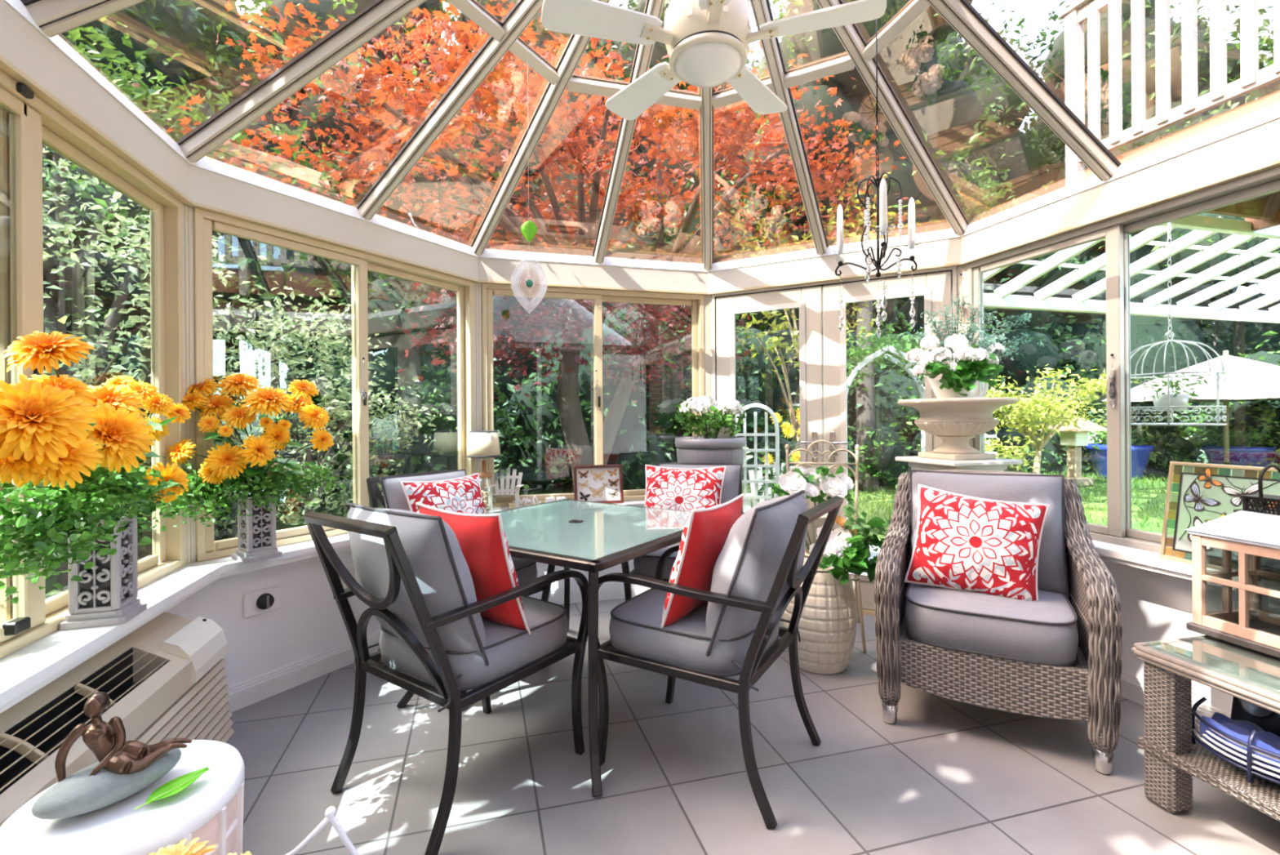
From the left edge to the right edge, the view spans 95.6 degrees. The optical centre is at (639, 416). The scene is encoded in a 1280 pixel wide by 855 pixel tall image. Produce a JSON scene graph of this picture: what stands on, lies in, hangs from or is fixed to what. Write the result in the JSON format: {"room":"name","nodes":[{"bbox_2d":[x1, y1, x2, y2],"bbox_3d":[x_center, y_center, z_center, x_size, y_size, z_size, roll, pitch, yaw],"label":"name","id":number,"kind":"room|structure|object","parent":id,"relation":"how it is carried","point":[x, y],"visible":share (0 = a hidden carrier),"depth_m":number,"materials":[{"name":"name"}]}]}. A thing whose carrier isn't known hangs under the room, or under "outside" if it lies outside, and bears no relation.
{"room":"sunroom","nodes":[
{"label":"sunroom","id":0,"kind":"room"},
{"bbox_2d":[165,599,185,617],"bbox_3d":[-1.260,0.909,0.243,0.110,0.600,4.150,0,0,-16],"label":"wall","id":1,"kind":"structure","parent":0,"point":[179,608],"depth_m":2.21,"materials":[{"name":"white paint"}]},
{"bbox_2d":[0,70,185,658],"bbox_3d":[-1.582,-0.126,1.486,0.104,1.395,1.516,0,0,-16],"label":"window","id":2,"kind":"structure","parent":1,"relation":"in","point":[27,122],"depth_m":1.51,"materials":[{"name":"beige metal"}]},
{"bbox_2d":[0,611,234,826],"bbox_3d":[-1.403,0.903,1.423,0.251,0.475,1.300,0,0,-16],"label":"air conditioner","id":3,"kind":"object","parent":1,"relation":"attached to","point":[165,679],"visible":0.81,"depth_m":1.63,"materials":[{"name":"beige plastic"}]},
{"bbox_2d":[0,647,169,794],"bbox_3d":[-1.369,0.776,1.334,0.098,0.157,0.910,0,0,-16],"label":"vent","id":4,"kind":"object","parent":3,"relation":"attached to","point":[32,740],"depth_m":1.46,"materials":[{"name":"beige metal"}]},
{"bbox_2d":[182,203,195,564],"bbox_3d":[-1.792,-0.125,2.259,0.078,1.395,0.075,0,0,7],"label":"trim","id":5,"kind":"structure","parent":1,"relation":"attached to","point":[187,211],"depth_m":2.26,"materials":[{"name":"beige metal"}]},
{"bbox_2d":[0,500,644,713],"bbox_3d":[-0.954,0.599,1.303,1.969,0.065,5.886,0,0,10],"label":"windowsill","id":6,"kind":"structure","parent":1,"relation":"on","point":[30,668],"depth_m":1.57,"materials":[{"name":"white paint"}]},
{"bbox_2d":[0,330,214,630],"bbox_3d":[-1.441,0.179,1.590,0.346,0.781,0.879,0,0,-17],"label":"potted flowers","id":7,"kind":"object","parent":6,"relation":"on","point":[82,441],"visible":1,"depth_m":1.41,"materials":[{"name":"orange plant"}]},
{"bbox_2d":[141,373,345,562],"bbox_3d":[-1.529,0.196,2.263,0.687,0.747,0.411,0,0,-30],"label":"potted flowers","id":8,"kind":"object","parent":6,"relation":"on","point":[256,513],"visible":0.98,"depth_m":2.29,"materials":[{"name":"orange plant"}]},
{"bbox_2d":[466,430,501,509],"bbox_3d":[-0.944,0.326,3.515,0.200,0.480,0.200,0,0,-16],"label":"table lamp","id":9,"kind":"object","parent":6,"relation":"on","point":[482,443],"visible":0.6,"depth_m":3.44,"materials":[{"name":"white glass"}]},
{"bbox_2d":[573,463,623,503],"bbox_3d":[-0.266,0.435,3.728,0.320,0.250,0.056,0,0,-16],"label":"display","id":10,"kind":"object","parent":6,"relation":"on","point":[602,483],"visible":0.99,"depth_m":3.73,"materials":[{"name":"brown wood"}]},
{"bbox_2d":[193,207,474,561],"bbox_3d":[-1.420,-0.127,2.946,0.090,1.395,1.478,0,0,29],"label":"window","id":11,"kind":"structure","parent":1,"relation":"in","point":[205,222],"depth_m":2.91,"materials":[{"name":"beige metal"}]},
{"bbox_2d":[185,548,381,686],"bbox_3d":[-1.435,0.910,2.958,0.110,0.600,1.548,0,0,29],"label":"wall","id":12,"kind":"structure","parent":0,"point":[308,622],"depth_m":2.56,"materials":[{"name":"white paint"}]},
{"bbox_2d":[243,585,280,617],"bbox_3d":[-1.608,0.794,2.487,0.042,0.100,0.150,0,0,29],"label":"wall plate","id":13,"kind":"object","parent":12,"relation":"attached to","point":[255,602],"visible":1,"depth_m":2.48,"materials":[{"name":"white paint"}]},
{"bbox_2d":[226,631,380,711],"bbox_3d":[-1.377,1.160,2.926,0.018,0.100,1.548,0,0,29],"label":"baseboard","id":14,"kind":"structure","parent":12,"relation":"attached to","point":[243,694],"depth_m":2.60,"materials":[{"name":"white paint"}]},
{"bbox_2d":[473,282,483,497],"bbox_3d":[-1.026,-0.130,3.620,0.075,1.395,0.078,0,0,-38],"label":"trim","id":15,"kind":"structure","parent":12,"relation":"attached to","point":[477,321],"depth_m":3.59,"materials":[{"name":"beige metal"}]},
{"bbox_2d":[481,283,704,507],"bbox_3d":[-0.277,-0.136,3.843,1.478,1.395,0.090,0,0,-16],"label":"window","id":16,"kind":"structure","parent":12,"relation":"in","point":[597,296],"depth_m":3.81,"materials":[{"name":"beige metal"}]},
{"bbox_2d":[19,0,1121,270],"bbox_3d":[0.434,-1.660,1.261,3.823,1.347,5.390,0,0,-16],"label":"roof frame","id":17,"kind":"structure","parent":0,"point":[54,17],"depth_m":2.61,"materials":[{"name":"beige metal"}]},
{"bbox_2d":[511,65,546,314],"bbox_3d":[-0.500,-1.058,2.601,0.158,1.197,0.034,0,0,-16],"label":"spinner","id":18,"kind":"object","parent":17,"relation":"hanging from","point":[528,228],"visible":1,"depth_m":2.60,"materials":[{"name":"metal"}]},
{"bbox_2d":[0,0,1279,295],"bbox_3d":[0.419,-0.947,1.331,3.917,0.217,5.335,0,0,-16],"label":"ceiling beam","id":19,"kind":"structure","parent":17,"relation":"attached to","point":[56,73],"depth_m":2.56,"materials":[{"name":"white paint"}]},
{"bbox_2d":[1130,222,1226,425],"bbox_3d":[2.311,-0.449,2.537,0.364,0.973,0.347,0,0,-16],"label":"planter","id":20,"kind":"object","parent":19,"relation":"hanging from","point":[1162,402],"visible":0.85,"depth_m":2.50,"materials":[{"name":"white metal"}]},
{"bbox_2d":[541,0,886,120],"bbox_3d":[0.210,-1.711,2.095,1.125,0.982,1.165,0,0,-16],"label":"ceiling fan","id":21,"kind":"object","parent":17,"relation":"hanging from","point":[706,42],"visible":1,"depth_m":2.02,"materials":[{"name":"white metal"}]},
{"bbox_2d":[830,18,923,337],"bbox_3d":[1.021,-1.012,2.413,0.334,1.370,0.370,0,0,-16],"label":"chandelier","id":22,"kind":"object","parent":17,"relation":"hanging from","point":[877,264],"visible":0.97,"depth_m":2.40,"materials":[{"name":"black metal"}]},
{"bbox_2d":[536,558,634,588],"bbox_3d":[-0.276,0.902,3.867,1.548,0.600,0.110,0,0,-16],"label":"wall","id":23,"kind":"structure","parent":0,"point":[542,568],"depth_m":3.77,"materials":[{"name":"white paint"}]},
{"bbox_2d":[528,582,651,604],"bbox_3d":[-0.257,1.152,3.805,1.548,0.100,0.018,0,0,-16],"label":"baseboard","id":24,"kind":"structure","parent":23,"relation":"attached to","point":[612,590],"depth_m":3.80,"materials":[{"name":"white paint"}]},
{"bbox_2d":[715,285,824,557],"bbox_3d":[0.833,0.176,3.804,0.708,1.986,0.102,0,0,29],"label":"door","id":25,"kind":"structure","parent":23,"relation":"in","point":[809,300],"depth_m":3.69,"materials":[{"name":"white wood"}]},
{"bbox_2d":[711,266,957,615],"bbox_3d":[1.164,0.174,3.662,1.478,2.035,0.105,0,0,29],"label":"trim","id":26,"kind":"structure","parent":23,"relation":"attached to","point":[953,268],"depth_m":3.64,"materials":[{"name":"beige wood"}]},
{"bbox_2d":[44,437,1208,598],"bbox_3d":[1.281,1.111,6.586,38.000,0.360,36.000,0,0,-16],"label":"lawn","id":27,"kind":"structure","parent":0,"point":[563,488],"depth_m":6.85,"materials":[{"name":"green plant"}]},
{"bbox_2d":[42,15,265,380],"bbox_3d":[-4.125,-1.218,4.167,2.751,5.152,2.509,0,0,-19],"label":"leaning tree","id":28,"kind":"object","parent":27,"relation":"on","point":[73,275],"visible":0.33,"depth_m":4.19,"materials":[{"name":"green plant"}]},
{"bbox_2d":[42,127,275,594],"bbox_3d":[-3.276,-0.308,3.405,2.069,3.363,1.838,0,0,9],"label":"shrub","id":29,"kind":"object","parent":27,"relation":"on","point":[63,577],"visible":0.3,"depth_m":3.35,"materials":[{"name":"green plant"}]},
{"bbox_2d":[42,104,301,555],"bbox_3d":[-4.443,-0.725,5.125,2.732,4.315,2.957,0,0,19],"label":"tree","id":30,"kind":"object","parent":27,"relation":"on","point":[82,302],"visible":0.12,"depth_m":4.70,"materials":[{"name":"green plant"}]},
{"bbox_2d":[43,0,352,368],"bbox_3d":[-6.747,-2.448,6.650,5.682,8.170,5.872,0,0,-39],"label":"tree","id":31,"kind":"object","parent":27,"relation":"on","point":[175,25],"visible":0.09,"depth_m":6.13,"materials":[{"name":"green plant"}]},
{"bbox_2d":[131,62,387,513],"bbox_3d":[-4.474,-1.136,6.624,4.083,5.030,3.823,0,0,-30],"label":"tree","id":32,"kind":"object","parent":27,"relation":"on","point":[307,274],"visible":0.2,"depth_m":6.02,"materials":[{"name":"green plant"}]},
{"bbox_2d":[120,275,457,536],"bbox_3d":[-2.368,0.234,4.188,1.754,2.402,1.873,0,0,26],"label":"shrub","id":33,"kind":"object","parent":27,"relation":"on","point":[304,454],"visible":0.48,"depth_m":4.03,"materials":[{"name":"green plant"}]},
{"bbox_2d":[198,0,547,426],"bbox_3d":[-4.157,-2.991,8.796,5.492,8.701,7.073,0,0,27],"label":"tree","id":34,"kind":"object","parent":27,"relation":"on","point":[326,10],"visible":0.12,"depth_m":7.45,"materials":[{"name":"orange plant"}]},
{"bbox_2d":[281,271,528,516],"bbox_3d":[-2.167,-0.014,5.456,2.065,3.053,2.275,0,0,43],"label":"tree","id":35,"kind":"object","parent":27,"relation":"on","point":[384,294],"visible":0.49,"depth_m":5.18,"materials":[{"name":"green plant"}]},
{"bbox_2d":[348,0,669,440],"bbox_3d":[-1.982,-3.076,10.052,5.979,9.491,5.600,0,0,2],"label":"tree","id":36,"kind":"object","parent":27,"relation":"on","point":[543,35],"visible":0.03,"depth_m":8.91,"materials":[{"name":"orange plant"}]},
{"bbox_2d":[130,0,924,479],"bbox_3d":[-0.533,-1.066,5.227,6.314,4.804,4.046,0,0,-22],"label":"maple","id":37,"kind":"object","parent":27,"relation":"on","point":[580,451],"visible":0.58,"depth_m":4.95,"materials":[{"name":"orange plant"}]},
{"bbox_2d":[493,138,702,493],"bbox_3d":[-0.448,-1.246,8.704,4.353,5.467,4.004,0,0,-16],"label":"tree","id":38,"kind":"object","parent":27,"relation":"on","point":[532,443],"visible":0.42,"depth_m":7.77,"materials":[{"name":"green plant"}]},
{"bbox_2d":[512,0,791,462],"bbox_3d":[0.495,-3.288,10.464,5.663,9.889,5.987,0,0,-6],"label":"tree","id":39,"kind":"object","parent":27,"relation":"on","point":[660,50],"visible":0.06,"depth_m":9.47,"materials":[{"name":"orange plant"}]},
{"bbox_2d":[654,183,907,484],"bbox_3d":[1.957,-1.339,9.094,4.045,5.523,3.646,0,0,-24],"label":"tree","id":40,"kind":"object","parent":27,"relation":"on","point":[751,387],"visible":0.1,"depth_m":8.28,"materials":[{"name":"green plant"}]},
{"bbox_2d":[682,0,1035,491],"bbox_3d":[3.012,-3.167,8.081,4.865,8.457,4.306,0,0,-24],"label":"tree","id":41,"kind":"object","parent":27,"relation":"on","point":[946,114],"visible":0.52,"depth_m":7.21,"materials":[{"name":"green plant"}]},
{"bbox_2d":[847,360,924,491],"bbox_3d":[3.493,0.205,8.326,1.859,2.013,2.232,0,0,-16],"label":"bush","id":42,"kind":"object","parent":27,"relation":"on","point":[896,433],"visible":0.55,"depth_m":7.87,"materials":[{"name":"green plant"}]},
{"bbox_2d":[845,86,1033,439],"bbox_3d":[4.817,-2.046,10.470,3.804,6.293,4.007,0,0,34],"label":"tree","id":43,"kind":"object","parent":27,"relation":"on","point":[972,193],"visible":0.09,"depth_m":9.74,"materials":[{"name":"green plant"}]},
{"bbox_2d":[937,1,1138,387],"bbox_3d":[6.333,-3.844,12.160,6.644,9.582,5.935,0,0,19],"label":"tree","id":44,"kind":"object","parent":27,"relation":"on","point":[1024,175],"visible":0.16,"depth_m":10.84,"materials":[{"name":"green plant"}]},
{"bbox_2d":[984,371,1106,475],"bbox_3d":[6.406,0.295,9.262,2.154,2.018,2.050,0,0,-16],"label":"bush","id":45,"kind":"object","parent":27,"relation":"on","point":[1054,455],"visible":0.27,"depth_m":8.93,"materials":[{"name":"green plant"}]},
{"bbox_2d":[848,466,1271,533],"bbox_3d":[6.246,1.025,6.829,7.367,0.470,6.293,0,0,-16],"label":"grass","id":46,"kind":"structure","parent":27,"relation":"on","point":[1064,473],"depth_m":7.04,"materials":[{"name":"green plant"}]},
{"bbox_2d":[984,364,1140,473],"bbox_3d":[4.657,0.212,6.850,1.818,1.700,1.667,0,0,-16],"label":"tree","id":47,"kind":"object","parent":27,"relation":"on","point":[1026,407],"visible":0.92,"depth_m":6.69,"materials":[{"name":"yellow plant"}]},
{"bbox_2d":[1039,416,1106,486],"bbox_3d":[5.747,0.445,7.681,0.560,0.920,0.560,0,0,-16],"label":"lantern","id":48,"kind":"object","parent":27,"relation":"on","point":[1077,436],"visible":0.8,"depth_m":7.60,"materials":[{"name":"beige stone"}]},
{"bbox_2d":[952,214,1279,351],"bbox_3d":[5.766,-0.314,5.737,5.800,2.805,1.148,0,0,-16],"label":"pergola","id":49,"kind":"object","parent":27,"relation":"on","point":[1204,227],"visible":0.55,"depth_m":5.66,"materials":[{"name":"white wood"}]},
{"bbox_2d":[1084,422,1155,479],"bbox_3d":[6.905,0.486,8.368,0.780,0.829,0.780,0,0,31],"label":"pot","id":50,"kind":"object","parent":27,"relation":"on","point":[1140,455],"visible":0.41,"depth_m":8.21,"materials":[{"name":"ceramic"}]},
{"bbox_2d":[1015,0,1279,435],"bbox_3d":[9.486,-3.900,11.467,5.860,9.650,6.080,0,0,41],"label":"tree","id":51,"kind":"object","parent":27,"relation":"on","point":[1144,330],"visible":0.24,"depth_m":10.26,"materials":[{"name":"green plant"}]},
{"bbox_2d":[1083,400,1218,478],"bbox_3d":[7.486,0.407,8.604,1.743,1.422,1.376,0,0,12],"label":"bush","id":52,"kind":"object","parent":27,"relation":"on","point":[1170,444],"visible":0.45,"depth_m":8.41,"materials":[{"name":"green plant"}]},
{"bbox_2d":[1058,0,1279,231],"bbox_3d":[5.085,-0.947,2.047,2.139,4.420,5.750,0,0,-16],"label":"deck","id":53,"kind":"object","parent":27,"relation":"on","point":[1263,211],"visible":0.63,"depth_m":3.99,"materials":[{"name":"white wood"}]},
{"bbox_2d":[1102,350,1279,475],"bbox_3d":[7.604,0.015,7.526,2.494,1.740,2.494,0,0,-5],"label":"parasol","id":54,"kind":"object","parent":27,"relation":"on","point":[1246,380],"visible":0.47,"depth_m":7.04,"materials":[{"name":"beige fabric"}]},
{"bbox_2d":[1139,0,1279,405],"bbox_3d":[11.684,-3.383,9.149,6.263,9.455,6.249,0,0,4],"label":"tree","id":55,"kind":"object","parent":27,"relation":"on","point":[1243,336],"visible":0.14,"depth_m":10.15,"materials":[{"name":"green plant"}]},
{"bbox_2d":[1169,342,1279,466],"bbox_3d":[9.327,0.021,8.969,2.487,2.390,1.835,0,0,-28],"label":"bush","id":56,"kind":"object","parent":27,"relation":"on","point":[1236,409],"visible":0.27,"depth_m":8.51,"materials":[{"name":"green plant"}]},
{"bbox_2d":[1200,426,1277,476],"bbox_3d":[8.097,0.502,7.819,0.780,0.780,0.780,0,0,-33],"label":"pot","id":57,"kind":"object","parent":27,"relation":"on","point":[1239,455],"visible":0.7,"depth_m":7.63,"materials":[{"name":"ceramic"}]},
{"bbox_2d":[1235,398,1279,479],"bbox_3d":[8.711,0.319,7.362,1.985,1.915,2.126,0,0,44],"label":"bush","id":58,"kind":"object","parent":27,"relation":"on","point":[1274,442],"visible":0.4,"depth_m":7.58,"materials":[{"name":"green plant"}]},
{"bbox_2d":[225,597,1279,854],"bbox_3d":[0.566,1.256,0.864,3.977,0.120,6.365,0,0,-16],"label":"floor","id":59,"kind":"structure","parent":0,"point":[950,776],"depth_m":1.93,"materials":[{"name":"tile"}]},
{"bbox_2d":[0,738,244,854],"bbox_3d":[-0.999,0.968,1.139,0.374,0.458,0.398,0,0,-22],"label":"side table","id":60,"kind":"object","parent":59,"relation":"on","point":[211,808],"visible":0.74,"depth_m":1.08,"materials":[{"name":"white ceramic"}]},
{"bbox_2d":[31,747,181,818],"bbox_3d":[-1.024,0.704,1.126,0.124,0.072,0.220,0,0,31],"label":"stone slab","id":61,"kind":"object","parent":60,"relation":"on","point":[79,793],"visible":0.76,"depth_m":1.07,"materials":[{"name":"grey stone"}]},
{"bbox_2d":[54,691,191,782],"bbox_3d":[-1.006,0.618,1.126,0.209,0.170,0.079,0,0,-30],"label":"figurine","id":62,"kind":"object","parent":61,"relation":"on","point":[107,741],"visible":0.99,"depth_m":1.11,"materials":[{"name":"brown metal"}]},
{"bbox_2d":[302,502,588,854],"bbox_3d":[-0.614,0.743,1.951,0.565,0.929,0.776,0,0,35],"label":"patio chair","id":63,"kind":"object","parent":59,"relation":"on","point":[413,573],"visible":0.94,"depth_m":1.73,"materials":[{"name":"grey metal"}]},
{"bbox_2d":[346,506,486,657],"bbox_3d":[-0.708,0.515,1.823,0.490,0.490,0.232,0,19,35],"label":"cushion","id":64,"kind":"object","parent":63,"relation":"on","point":[437,568],"depth_m":1.69,"materials":[{"name":"grey fabric"}]},
{"bbox_2d":[415,502,530,634],"bbox_3d":[-0.572,0.504,1.963,0.440,0.410,0.178,0,0,37],"label":"throw pillow","id":65,"kind":"object","parent":63,"relation":"on","point":[482,539],"visible":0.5,"depth_m":1.85,"materials":[{"name":"red fabric"}]},
{"bbox_2d":[378,595,568,688],"bbox_3d":[-0.567,0.752,2.018,0.498,0.143,0.527,0,0,35],"label":"seat cushion","id":66,"kind":"object","parent":63,"relation":"on","point":[506,655],"depth_m":1.84,"materials":[{"name":"grey fabric"}]},
{"bbox_2d":[366,468,555,710],"bbox_3d":[-0.873,0.745,2.784,0.776,0.929,0.565,0,0,33],"label":"patio chair","id":67,"kind":"object","parent":59,"relation":"on","point":[394,495],"visible":0.11,"depth_m":2.76,"materials":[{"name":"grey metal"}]},
{"bbox_2d":[382,470,466,511],"bbox_3d":[-1.007,0.517,2.870,0.232,0.490,0.490,-23,-12,31],"label":"cushion","id":68,"kind":"object","parent":67,"relation":"on","point":[394,495],"depth_m":2.72,"materials":[{"name":"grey fabric"}]},
{"bbox_2d":[400,472,485,513],"bbox_3d":[-0.894,0.481,2.761,0.180,0.385,0.447,0,0,33],"label":"throw pillow","id":69,"kind":"object","parent":67,"relation":"on","point":[462,494],"visible":0.44,"depth_m":2.73,"materials":[{"name":"red fabric"}]},
{"bbox_2d":[396,498,691,795],"bbox_3d":[-0.279,0.834,2.558,1.075,0.751,1.075,0,0,34],"label":"dining table","id":70,"kind":"object","parent":59,"relation":"on","point":[592,537],"visible":0.59,"depth_m":2.24,"materials":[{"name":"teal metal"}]},
{"bbox_2d":[621,462,743,600],"bbox_3d":[0.276,0.737,3.163,0.565,0.929,0.776,0,0,18],"label":"patio chair","id":71,"kind":"object","parent":59,"relation":"on","point":[645,565],"visible":0.19,"depth_m":3.03,"materials":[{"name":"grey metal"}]},
{"bbox_2d":[633,541,680,578],"bbox_3d":[0.251,0.746,3.085,0.498,0.143,0.527,0,0,18],"label":"seat cushion","id":72,"kind":"object","parent":71,"relation":"on","point":[645,565],"depth_m":2.88,"materials":[{"name":"grey fabric"}]},
{"bbox_2d":[644,464,726,511],"bbox_3d":[0.231,0.473,3.194,0.467,0.401,0.190,0,0,18],"label":"throw pillow","id":73,"kind":"object","parent":71,"relation":"on","point":[687,489],"visible":0.56,"depth_m":3.17,"materials":[{"name":"red fabric"}]},
{"bbox_2d":[659,463,740,503],"bbox_3d":[0.322,0.508,3.314,0.490,0.490,0.232,0,-19,18],"label":"cushion","id":74,"kind":"object","parent":71,"relation":"on","point":[731,482],"depth_m":3.27,"materials":[{"name":"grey fabric"}]},
{"bbox_2d":[670,395,746,470],"bbox_3d":[0.456,0.529,3.751,0.456,1.336,0.458,0,0,28],"label":"planter","id":75,"kind":"object","parent":59,"relation":"on","point":[711,447],"visible":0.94,"depth_m":3.63,"materials":[{"name":"grey stone"}]},
{"bbox_2d":[583,489,843,829],"bbox_3d":[0.272,0.737,2.053,0.776,0.929,0.565,0,0,31],"label":"patio chair","id":76,"kind":"object","parent":59,"relation":"on","point":[758,569],"visible":0.94,"depth_m":1.82,"materials":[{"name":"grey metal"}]},
{"bbox_2d":[608,588,779,673],"bbox_3d":[0.202,0.747,2.095,0.527,0.143,0.498,0,0,31],"label":"seat cushion","id":77,"kind":"object","parent":76,"relation":"on","point":[687,645],"depth_m":1.89,"materials":[{"name":"grey fabric"}]},
{"bbox_2d":[660,493,744,627],"bbox_3d":[0.231,0.498,2.053,0.182,0.410,0.444,0,0,28],"label":"throw pillow","id":78,"kind":"object","parent":76,"relation":"on","point":[705,532],"visible":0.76,"depth_m":1.91,"materials":[{"name":"red fabric"}]},
{"bbox_2d":[706,493,808,648],"bbox_3d":[0.405,0.507,1.970,0.232,0.490,0.490,22,11,29],"label":"cushion","id":79,"kind":"object","parent":76,"relation":"on","point":[750,565],"depth_m":1.78,"materials":[{"name":"grey fabric"}]},
{"bbox_2d":[784,440,866,653],"bbox_3d":[1.014,0.666,3.194,0.418,1.058,0.467,0,0,14],"label":"plant stand","id":80,"kind":"object","parent":59,"relation":"on","point":[857,583],"visible":0.48,"depth_m":3.34,"materials":[{"name":"metal"}]},
{"bbox_2d":[771,465,853,553],"bbox_3d":[0.887,0.488,3.019,0.422,0.478,0.310,0,0,-16],"label":"flowers","id":81,"kind":"object","parent":80,"relation":"on","point":[806,479],"visible":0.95,"depth_m":2.97,"materials":[{"name":"plant"}]},
{"bbox_2d":[782,504,887,674],"bbox_3d":[0.918,0.804,2.738,0.511,0.774,0.408,0,0,33],"label":"vase","id":82,"kind":"object","parent":59,"relation":"on","point":[827,624],"visible":0.72,"depth_m":2.67,"materials":[{"name":"beige ceramic"}]},
{"bbox_2d":[894,455,1022,471],"bbox_3d":[1.623,0.701,2.976,0.410,0.975,0.410,0,0,-16],"label":"stone pedestal","id":83,"kind":"object","parent":59,"relation":"on","point":[915,462],"visible":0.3,"depth_m":2.83,"materials":[{"name":"white stone"}]},
{"bbox_2d":[897,397,1018,460],"bbox_3d":[1.619,0.062,2.976,0.543,0.302,0.543,0,0,-13],"label":"stone urn","id":84,"kind":"object","parent":83,"relation":"on","point":[955,420],"visible":1,"depth_m":2.85,"materials":[{"name":"beige stone"}]},
{"bbox_2d":[906,288,1038,398],"bbox_3d":[1.707,-0.364,2.942,0.691,0.594,0.296,0,0,-19],"label":"potted plant","id":85,"kind":"object","parent":84,"relation":"on","point":[974,363],"visible":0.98,"depth_m":2.89,"materials":[{"name":"plant"}]},
{"bbox_2d":[874,469,1122,774],"bbox_3d":[1.412,0.719,2.375,0.773,0.942,0.717,0,0,29],"label":"wicker armchair","id":86,"kind":"object","parent":59,"relation":"on","point":[1058,655],"visible":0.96,"depth_m":2.16,"materials":[{"name":"grey wicker"}]},
{"bbox_2d":[903,484,1048,600],"bbox_3d":[1.376,0.525,2.385,0.532,0.459,0.215,0,0,24],"label":"throw pillow","id":87,"kind":"object","parent":86,"relation":"on","point":[967,543],"visible":0.91,"depth_m":2.32,"materials":[{"name":"red fabric"}]},
{"bbox_2d":[911,471,1066,595],"bbox_3d":[1.502,0.494,2.538,0.585,0.500,0.216,0,-14,29],"label":"cushion","id":88,"kind":"object","parent":86,"relation":"on","point":[1051,490],"depth_m":2.44,"materials":[{"name":"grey fabric"}]},
{"bbox_2d":[905,582,1078,663],"bbox_3d":[1.396,0.790,2.346,0.571,0.178,0.576,0,0,29],"label":"seat cushion","id":89,"kind":"object","parent":86,"relation":"on","point":[973,626],"depth_m":2.13,"materials":[{"name":"grey fabric"}]},
{"bbox_2d":[1131,635,1279,821],"bbox_3d":[1.918,0.943,1.417,0.573,0.487,0.963,0,0,-12],"label":"wicker side table","id":90,"kind":"object","parent":59,"relation":"on","point":[1171,760],"visible":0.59,"depth_m":1.73,"materials":[{"name":"grey wicker"}]},
{"bbox_2d":[1137,726,1279,821],"bbox_3d":[1.918,1.014,1.417,0.549,0.034,0.939,0,0,-12],"label":"shelf","id":91,"kind":"object","parent":90,"relation":"attached to","point":[1263,794],"depth_m":1.64,"materials":[{"name":"grey wicker"}]},
{"bbox_2d":[1185,464,1279,657],"bbox_3d":[1.961,0.422,1.799,0.285,0.550,0.285,0,0,-12],"label":"candle lantern","id":92,"kind":"object","parent":90,"relation":"on","point":[1254,534],"visible":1,"depth_m":1.82,"materials":[{"name":"white wood"}]},
{"bbox_2d":[1191,696,1279,784],"bbox_3d":[1.765,0.924,1.618,0.228,0.144,0.351,0,0,-18],"label":"wire tray","id":93,"kind":"object","parent":90,"relation":"on","point":[1244,744],"visible":0.98,"depth_m":1.63,"materials":[{"name":"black metal"}]},
{"bbox_2d":[1230,696,1279,736],"bbox_3d":[1.934,0.896,1.769,0.145,0.200,0.160,0,0,-24],"label":"speaker","id":94,"kind":"object","parent":90,"relation":"on","point":[1268,720],"visible":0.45,"depth_m":1.76,"materials":[{"name":"black plastic"}]},
{"bbox_2d":[847,542,880,574],"bbox_3d":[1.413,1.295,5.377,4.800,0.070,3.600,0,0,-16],"label":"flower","id":95,"kind":"object","parent":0,"point":[873,553],"depth_m":5.36,"materials":[{"name":"white plant"}]},
{"bbox_2d":[736,403,779,513],"bbox_3d":[0.928,0.578,4.640,0.370,1.370,0.030,0,0,4],"label":"trellis","id":96,"kind":"object","parent":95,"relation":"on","point":[769,410],"visible":0.59,"depth_m":4.63,"materials":[{"name":"white wood"}]},
{"bbox_2d":[718,172,920,465],"bbox_3d":[1.643,-0.572,5.637,2.252,3.822,1.804,0,0,-41],"label":"tree","id":97,"kind":"object","parent":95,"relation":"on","point":[775,341],"visible":0.41,"depth_m":5.60,"materials":[{"name":"green plant"}]},
{"bbox_2d":[779,319,1013,519],"bbox_3d":[2.530,0.149,6.016,2.150,2.205,1.094,0,0,16],"label":"arch","id":98,"kind":"object","parent":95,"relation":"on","point":[899,352],"visible":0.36,"depth_m":5.86,"materials":[{"name":"green plant"}]},
{"bbox_2d":[1102,559,1279,713],"bbox_3d":[2.445,0.882,1.279,0.110,0.600,4.150,0,0,-16],"label":"wall","id":99,"kind":"structure","parent":0,"point":[1156,606],"depth_m":2.34,"materials":[{"name":"white paint"}]},
{"bbox_2d":[822,271,951,609],"bbox_3d":[1.457,0.172,3.453,0.708,1.986,0.102,0,0,29],"label":"door","id":100,"kind":"structure","parent":99,"relation":"in","point":[935,287],"depth_m":3.55,"materials":[{"name":"white wood"}]},
{"bbox_2d":[967,165,1279,568],"bbox_3d":[2.068,-0.152,2.507,0.090,1.395,1.516,0,0,-16],"label":"window","id":101,"kind":"structure","parent":99,"relation":"in","point":[1116,231],"depth_m":2.48,"materials":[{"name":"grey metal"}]},
{"bbox_2d":[1092,539,1279,599],"bbox_3d":[2.322,0.576,1.246,0.160,0.065,4.150,0,0,-16],"label":"trim","id":102,"kind":"structure","parent":99,"relation":"on","point":[1118,553],"depth_m":2.25,"materials":[{"name":"white paint"}]},
{"bbox_2d":[1160,461,1279,582],"bbox_3d":[2.093,0.359,2.049,0.073,0.372,0.415,0,0,-16],"label":"framed picture","id":103,"kind":"object","parent":102,"relation":"on","point":[1206,494],"visible":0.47,"depth_m":2.13,"materials":[{"name":"multicoloured glass"}]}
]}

